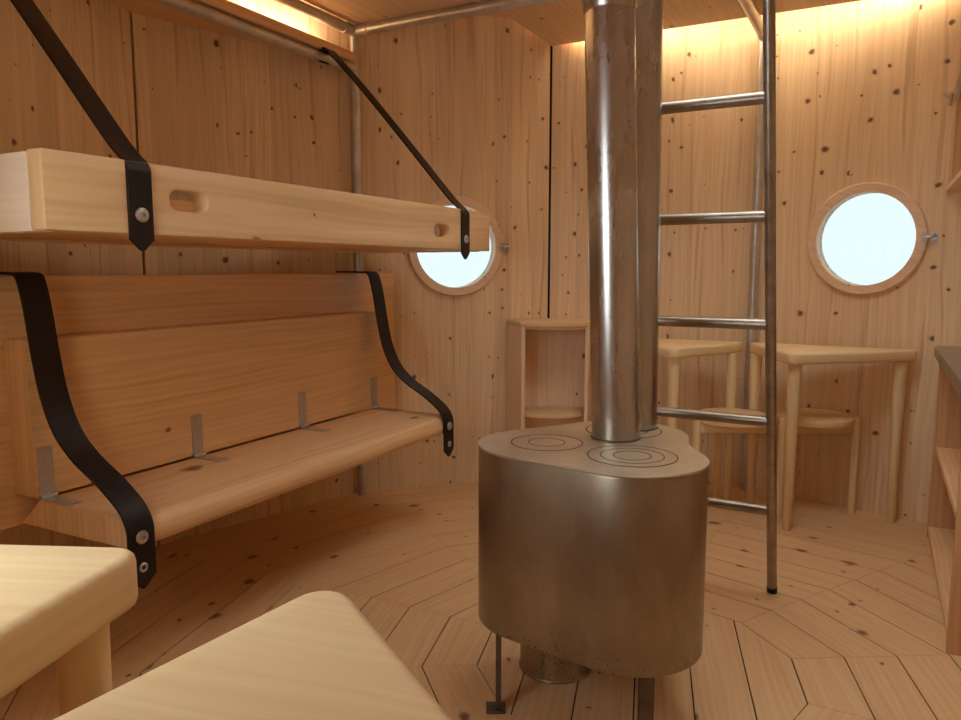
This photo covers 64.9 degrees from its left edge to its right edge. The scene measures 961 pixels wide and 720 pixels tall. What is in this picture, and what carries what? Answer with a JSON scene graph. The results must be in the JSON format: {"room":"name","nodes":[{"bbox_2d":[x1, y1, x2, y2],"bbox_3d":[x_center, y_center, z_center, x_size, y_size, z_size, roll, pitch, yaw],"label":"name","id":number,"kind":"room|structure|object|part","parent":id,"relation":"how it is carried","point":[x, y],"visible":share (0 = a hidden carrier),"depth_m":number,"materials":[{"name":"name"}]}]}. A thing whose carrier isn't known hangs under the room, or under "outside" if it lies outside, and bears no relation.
{"room":"wooden cabin interior","nodes":[
{"label":"wooden cabin interior","id":0,"kind":"room"},
{"bbox_2d":[0,0,156,547],"bbox_3d":[-1.323,-0.327,2.203,0.090,2.140,0.910,2,7,13],"label":"wall","id":1,"kind":"structure","parent":0,"point":[38,109],"depth_m":2.27,"materials":[{"name":"brown wood"}]},
{"bbox_2d":[129,0,357,544],"bbox_3d":[-0.899,-0.422,3.006,0.090,2.140,0.910,6,9,42],"label":"wall","id":2,"kind":"structure","parent":0,"point":[206,101],"depth_m":2.90,"materials":[{"name":"brown wood"}]},
{"bbox_2d":[0,0,488,258],"bbox_3d":[-0.661,-0.728,2.282,0.659,0.827,1.800,4,8,27],"label":"bunk bed","id":3,"kind":"object","parent":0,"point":[47,195],"visible":0.98,"depth_m":1.73,"materials":[{"name":"brown wood"}]},
{"bbox_3d":[-1.061,-0.330,1.543,0.524,0.147,0.045,4,8,27],"label":"panel","id":4,"kind":"part","parent":3,"relation":"part of","materials":[{"name":"white wood"}]},
{"bbox_3d":[-0.868,-0.430,2.427,0.040,0.138,1.708,4,8,27],"label":"rail","id":5,"kind":"part","parent":3,"relation":"part of","materials":[{"name":"brown wood"}]},
{"bbox_3d":[-0.635,-0.362,2.312,0.483,0.018,1.708,4,8,27],"label":"panel","id":6,"kind":"part","parent":3,"relation":"part of","materials":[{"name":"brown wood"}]},
{"bbox_3d":[-0.401,-0.408,2.183,0.045,0.148,1.800,4,8,27],"label":"rail","id":7,"kind":"part","parent":3,"relation":"part of","materials":[{"name":"brown wood"}]},
{"bbox_3d":[-0.246,-0.513,3.087,0.524,0.147,0.045,4,8,27],"label":"panel","id":8,"kind":"part","parent":3,"relation":"part of","materials":[{"name":"brown wood"}]},
{"bbox_2d":[350,10,549,490],"bbox_3d":[-0.128,-0.480,3.492,0.910,2.140,0.090,-2,7,-17],"label":"wall","id":9,"kind":"structure","parent":0,"point":[471,94],"depth_m":3.45,"materials":[{"name":"brown wood"}]},
{"bbox_2d":[408,196,509,295],"bbox_3d":[-0.099,-0.518,3.453,0.480,0.447,0.083,-2,7,-17],"label":"window","id":10,"kind":"structure","parent":9,"relation":"in","point":[447,273],"depth_m":3.47,"materials":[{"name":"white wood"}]},
{"bbox_3d":[-0.121,-0.519,3.465,0.380,0.380,0.008,-2,7,-17],"label":"pane","id":11,"kind":"part","parent":10,"relation":"part of","materials":[{"name":"glass"}]},
{"bbox_2d":[547,45,552,317],"bbox_3d":[0.323,-0.499,3.650,0.062,2.140,0.042,0,7,0],"label":"trim","id":12,"kind":"structure","parent":9,"relation":"attached to","point":[551,47],"depth_m":3.59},
{"bbox_2d":[440,1,509,17],"bbox_3d":[0.399,-1.374,1.690,3.837,0.080,3.837,0,7,0],"label":"ceiling","id":13,"kind":"structure","parent":0,"point":[494,14],"depth_m":3.35,"materials":[{"name":"brown wood"}]},
{"bbox_2d":[0,481,960,719],"bbox_3d":[0.399,0.806,1.949,3.797,0.060,3.797,0,7,0],"label":"floor","id":14,"kind":"structure","parent":0,"point":[861,588],"depth_m":2.24,"materials":[{"name":"brown wood"}]},
{"bbox_2d":[0,544,137,715],"bbox_3d":[-0.573,0.570,0.623,0.438,0.722,0.413,0,7,4],"label":"table","id":15,"kind":"object","parent":14,"relation":"on","point":[59,604],"visible":1,"depth_m":0.70,"materials":[{"name":"brown wood"}]},
{"bbox_3d":[-0.390,0.580,0.776,0.050,0.666,0.050,0,7,4],"label":"leg","id":16,"kind":"part","parent":15,"relation":"part of","materials":[{"name":"brown wood"}]},
{"bbox_2d":[54,591,451,719],"bbox_3d":[-0.044,0.590,0.450,0.560,0.722,0.442,2,7,19],"label":"table","id":17,"kind":"object","parent":14,"relation":"on","point":[315,655],"visible":1,"depth_m":0.52,"materials":[{"name":"brown wood"}]},
{"bbox_2d":[153,0,763,495],"bbox_3d":[0.399,-0.312,2.555,3.510,2.017,1.653,0,7,0],"label":"frame","id":18,"kind":"object","parent":14,"relation":"on","point":[354,32],"visible":0.75,"depth_m":3.09,"materials":[{"name":"silver metal"}]},
{"bbox_2d":[107,0,353,61],"bbox_3d":[-1.044,-1.179,2.474,0.300,0.036,1.730,4,8,27],"label":"shelf","id":19,"kind":"object","parent":18,"relation":"on","point":[150,8],"visible":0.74,"depth_m":2.65,"materials":[{"name":"brown wood"}]},
{"bbox_3d":[-0.932,-1.131,2.421,0.826,0.043,1.525,0,7,0],"label":"rail","id":20,"kind":"part","parent":18,"relation":"part of","materials":[{"name":"silver metal"}]},
{"bbox_3d":[-0.932,-1.285,2.402,0.043,0.043,1.699,4,8,27],"label":"rail","id":21,"kind":"part","parent":18,"relation":"part of","materials":[{"name":"silver metal"}]},
{"bbox_3d":[-0.530,-0.392,3.282,0.042,2.005,0.042,0,7,0],"label":"post","id":22,"kind":"part","parent":18,"relation":"part of","materials":[{"name":"silver metal"}]},
{"bbox_3d":[0.801,-1.294,2.473,2.969,0.043,0.043,4,8,27],"label":"rail","id":23,"kind":"part","parent":18,"relation":"part of","materials":[{"name":"silver metal"}]},
{"bbox_3d":[0.876,-1.309,2.603,0.043,0.043,1.414,4,8,28],"label":"rail","id":24,"kind":"part","parent":18,"relation":"part of","materials":[{"name":"silver metal"}]},
{"bbox_3d":[1.216,-0.401,3.355,0.042,2.005,0.042,0,7,0],"label":"post","id":25,"kind":"part","parent":18,"relation":"part of","materials":[{"name":"silver metal"}]},
{"bbox_2d":[506,318,590,430],"bbox_3d":[0.328,0.201,3.511,0.408,0.772,0.294,0,7,0],"label":"shelf unit","id":26,"kind":"object","parent":14,"relation":"on","point":[549,373],"visible":0.68,"depth_m":3.59,"materials":[{"name":"brown wood"}]},
{"bbox_3d":[0.164,0.212,3.509,0.020,0.751,0.192,-2,7,-18],"label":"panel","id":27,"kind":"part","parent":26,"relation":"part of","materials":[{"name":"brown wood"}]},
{"bbox_3d":[0.240,0.198,3.622,0.184,0.751,0.012,-2,7,-17],"label":"panel","id":28,"kind":"part","parent":26,"relation":"part of","materials":[{"name":"brown wood"}]},
{"bbox_2d":[525,406,582,418],"bbox_3d":[0.329,0.244,3.526,0.318,0.018,0.238,0,7,0],"label":"shelf","id":29,"kind":"object","parent":26,"relation":"attached to","point":[541,412],"depth_m":3.47,"materials":[{"name":"brown wood"}]},
{"bbox_3d":[0.415,0.198,3.629,0.184,0.751,0.012,2,7,13],"label":"panel","id":30,"kind":"part","parent":26,"relation":"part of","materials":[{"name":"brown wood"}]},
{"bbox_3d":[0.500,0.210,3.522,0.020,0.751,0.192,2,7,14],"label":"panel","id":31,"kind":"part","parent":26,"relation":"part of","materials":[{"name":"brown wood"}]},
{"bbox_2d":[478,0,709,719],"bbox_3d":[0.252,-0.481,1.672,0.515,2.562,0.556,0,7,0],"label":"wood stove","id":32,"kind":"object","parent":14,"relation":"on","point":[592,534],"visible":1,"depth_m":1.66,"materials":[{"name":"metal"}]},
{"bbox_3d":[0.035,0.798,1.736,0.044,0.005,0.044,0,7,0],"label":"foot plate","id":33,"kind":"part","parent":32,"relation":"part of","materials":[{"name":"metal"}]},
{"bbox_3d":[0.041,0.708,1.726,0.012,0.177,0.032,0,7,0],"label":"leg","id":34,"kind":"part","parent":32,"relation":"part of","materials":[{"name":"metal"}]},
{"bbox_3d":[0.155,0.192,1.767,0.169,0.001,0.169,0,7,0],"label":"cooking plate","id":35,"kind":"part","parent":32,"relation":"part of","materials":[{"name":"metal"}]},
{"bbox_3d":[0.252,0.198,1.752,0.515,0.006,0.556,0,7,0],"label":"plate","id":36,"kind":"part","parent":32,"relation":"part of","materials":[{"name":"metal"}]},
{"bbox_3d":[0.360,0.176,1.902,0.189,0.001,0.189,0,7,0],"label":"cooking plate","id":37,"kind":"part","parent":32,"relation":"part of","materials":[{"name":"metal"}]},
{"bbox_3d":[0.329,0.207,1.640,0.195,0.001,0.195,0,7,0],"label":"cooking plate","id":38,"kind":"part","parent":32,"relation":"part of","materials":[{"name":"metal"}]},
{"bbox_3d":[0.344,0.726,1.575,0.032,0.177,0.012,-1,7,-5],"label":"leg","id":39,"kind":"part","parent":32,"relation":"part of","materials":[{"name":"metal"}]},
{"bbox_2d":[658,339,741,499],"bbox_3d":[0.861,0.256,3.390,0.442,0.692,0.560,-3,7,-22],"label":"table","id":40,"kind":"object","parent":14,"relation":"on","point":[672,349],"visible":0.52,"depth_m":3.20,"materials":[{"name":"brown wood"}]},
{"bbox_3d":[0.786,0.312,3.107,0.050,0.648,0.050,-3,7,-22],"label":"leg","id":41,"kind":"part","parent":40,"relation":"part of","materials":[{"name":"brown wood"}]},
{"bbox_3d":[1.084,0.290,3.288,0.050,0.648,0.050,-3,7,-22],"label":"leg","id":42,"kind":"part","parent":40,"relation":"part of","materials":[{"name":"brown wood"}]},
{"bbox_2d":[657,0,776,593],"bbox_3d":[0.590,-0.254,2.091,0.431,2.021,0.625,4,8,30],"label":"ladder","id":43,"kind":"object","parent":14,"relation":"on","point":[767,97],"visible":0.56,"depth_m":2.03,"materials":[{"name":"silver metal"}]},
{"bbox_2d":[693,407,777,497],"bbox_3d":[1.037,0.427,3.139,0.306,0.412,0.303,-6,9,-43],"label":"stool","id":44,"kind":"object","parent":14,"relation":"on","point":[699,426],"visible":0.33,"depth_m":3.08,"materials":[{"name":"brown wood"}]},
{"bbox_3d":[0.883,0.433,3.101,0.033,0.408,0.033,1,7,5],"label":"leg","id":45,"kind":"part","parent":44,"relation":"part of","materials":[{"name":"brown wood"}]},
{"bbox_3d":[1.038,0.409,3.301,0.033,0.408,0.033,1,7,5],"label":"leg","id":46,"kind":"part","parent":44,"relation":"part of","materials":[{"name":"brown wood"}]},
{"bbox_3d":[1.038,0.238,3.120,0.300,0.032,0.300,1,7,5],"label":"seat","id":47,"kind":"part","parent":44,"relation":"part of","materials":[{"name":"brown wood"}]},
{"bbox_2d":[777,408,860,516],"bbox_3d":[1.380,0.428,3.129,0.311,0.412,0.300,5,8,34],"label":"stool","id":48,"kind":"object","parent":14,"relation":"on","point":[811,421],"visible":0.67,"depth_m":3.07,"materials":[{"name":"brown wood"}]},
{"bbox_3d":[1.225,0.436,3.078,0.033,0.408,0.033,0,7,0],"label":"leg","id":49,"kind":"part","parent":48,"relation":"part of","materials":[{"name":"brown wood"}]},
{"bbox_3d":[1.361,0.411,3.291,0.033,0.408,0.033,0,7,0],"label":"leg","id":50,"kind":"part","parent":48,"relation":"part of","materials":[{"name":"brown wood"}]},
{"bbox_3d":[1.375,0.239,3.110,0.300,0.032,0.300,0,7,0],"label":"seat","id":51,"kind":"part","parent":48,"relation":"part of","materials":[{"name":"brown wood"}]},
{"bbox_3d":[1.533,0.433,3.105,0.033,0.408,0.033,0,7,0],"label":"leg","id":52,"kind":"part","parent":48,"relation":"part of","materials":[{"name":"brown wood"}]},
{"bbox_2d":[746,342,916,530],"bbox_3d":[1.382,0.288,3.119,0.560,0.692,0.442,-1,7,-12],"label":"table","id":53,"kind":"object","parent":14,"relation":"on","point":[795,356],"visible":0.97,"depth_m":2.93,"materials":[{"name":"brown wood"}]},
{"bbox_3d":[1.170,0.295,3.244,0.050,0.648,0.050,-1,7,-12],"label":"leg","id":54,"kind":"part","parent":53,"relation":"part of","materials":[{"name":"brown wood"}]},
{"bbox_3d":[1.190,0.337,2.898,0.050,0.648,0.050,-1,7,-12],"label":"leg","id":55,"kind":"part","parent":53,"relation":"part of","materials":[{"name":"brown wood"}]},
{"bbox_3d":[1.641,0.326,2.988,0.050,0.648,0.050,-1,7,-12],"label":"leg","id":56,"kind":"part","parent":53,"relation":"part of","materials":[{"name":"brown wood"}]},
{"bbox_2d":[927,346,960,655],"bbox_3d":[1.698,0.373,2.281,0.552,0.720,1.060,4,8,27],"label":"shelving unit","id":57,"kind":"object","parent":14,"relation":"on","point":[944,512],"depth_m":2.63,"materials":[{"name":"brown wood"}]},
{"bbox_3d":[1.685,0.700,2.309,0.505,0.025,0.949,4,8,27],"label":"board","id":58,"kind":"part","parent":57,"relation":"part of","materials":[{"name":"brown wood"}]},
{"bbox_3d":[1.921,0.346,2.700,0.525,0.676,0.030,4,8,27],"label":"panel","id":59,"kind":"part","parent":57,"relation":"part of","materials":[{"name":"beige wood"}]},
{"bbox_2d":[936,447,960,517],"bbox_3d":[1.688,0.397,2.272,0.498,0.025,0.949,4,8,27],"label":"shelf","id":60,"kind":"object","parent":57,"relation":"attached to","point":[948,458],"depth_m":2.51,"materials":[{"name":"brown wood"}]},
{"bbox_3d":[1.465,0.448,1.838,0.528,0.676,0.030,4,8,27],"label":"panel","id":61,"kind":"part","parent":57,"relation":"part of","materials":[{"name":"brown wood"}]},
{"bbox_2d":[304,0,861,45],"bbox_3d":[0.353,-1.335,2.431,3.090,0.046,2.085,0,7,0],"label":"ceiling","id":62,"kind":"structure","parent":0,"point":[558,22],"depth_m":2.99,"materials":[{"name":"brown wood"}]},
{"bbox_2d":[550,15,762,486],"bbox_3d":[0.785,-0.485,3.529,0.910,2.140,0.090,2,7,13],"label":"wall","id":63,"kind":"structure","parent":0,"point":[707,156],"depth_m":3.44,"materials":[{"name":"brown wood"}]},
{"bbox_2d":[755,0,960,523],"bbox_3d":[1.594,-0.435,3.108,0.910,2.140,0.090,6,9,42],"label":"wall","id":64,"kind":"structure","parent":0,"point":[861,86],"depth_m":3.06,"materials":[{"name":"brown wood"}]},
{"bbox_2d":[807,182,937,294],"bbox_3d":[1.578,-0.489,3.060,0.480,0.447,0.083,6,9,42],"label":"window","id":65,"kind":"structure","parent":64,"relation":"in","point":[866,238],"depth_m":3.07,"materials":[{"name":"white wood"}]},
{"bbox_3d":[1.578,-0.492,3.084,0.380,0.380,0.008,6,9,42],"label":"pane","id":66,"kind":"part","parent":65,"relation":"part of","materials":[{"name":"glass"}]},
{"bbox_3d":[-1.285,-0.219,1.297,0.357,2.140,0.896,0,7,0],"label":"wall","id":67,"kind":"structure","parent":0,"visible":0},
{"bbox_2d":[0,271,453,588],"bbox_3d":[-0.653,0.076,2.385,0.506,0.708,1.945,4,8,27],"label":"bench","id":68,"kind":"object","parent":67,"relation":"attached to","point":[137,412],"visible":0.99,"depth_m":2.16,"materials":[{"name":"brown wood"}]},
{"bbox_3d":[-0.786,0.069,2.466,0.086,0.388,1.435,4,8,27],"label":"panel","id":69,"kind":"part","parent":68,"relation":"part of","materials":[{"name":"brown wood"}]},
{"bbox_3d":[-0.628,0.311,2.409,0.428,0.071,1.416,4,8,27],"label":"seat","id":70,"kind":"part","parent":68,"relation":"part of","materials":[{"name":"brown wood"}]},
{"bbox_3d":[2.083,-0.344,2.342,0.358,2.140,0.896,0,7,0],"label":"wall","id":71,"kind":"structure","parent":0,"visible":0},
{"bbox_2d":[943,47,960,192],"bbox_3d":[1.686,-0.982,2.291,0.429,0.830,0.970,4,8,27],"label":"wall shelf","id":72,"kind":"object","parent":71,"relation":"attached to","point":[954,185],"visible":1,"depth_m":2.79,"materials":[{"name":"brown wood"}]},
{"bbox_3d":[1.692,-1.136,2.616,0.018,0.410,0.297,3,7,20],"label":"brace rod","id":73,"kind":"part","parent":72,"relation":"part of","materials":[{"name":"beige wood"}]}
]}

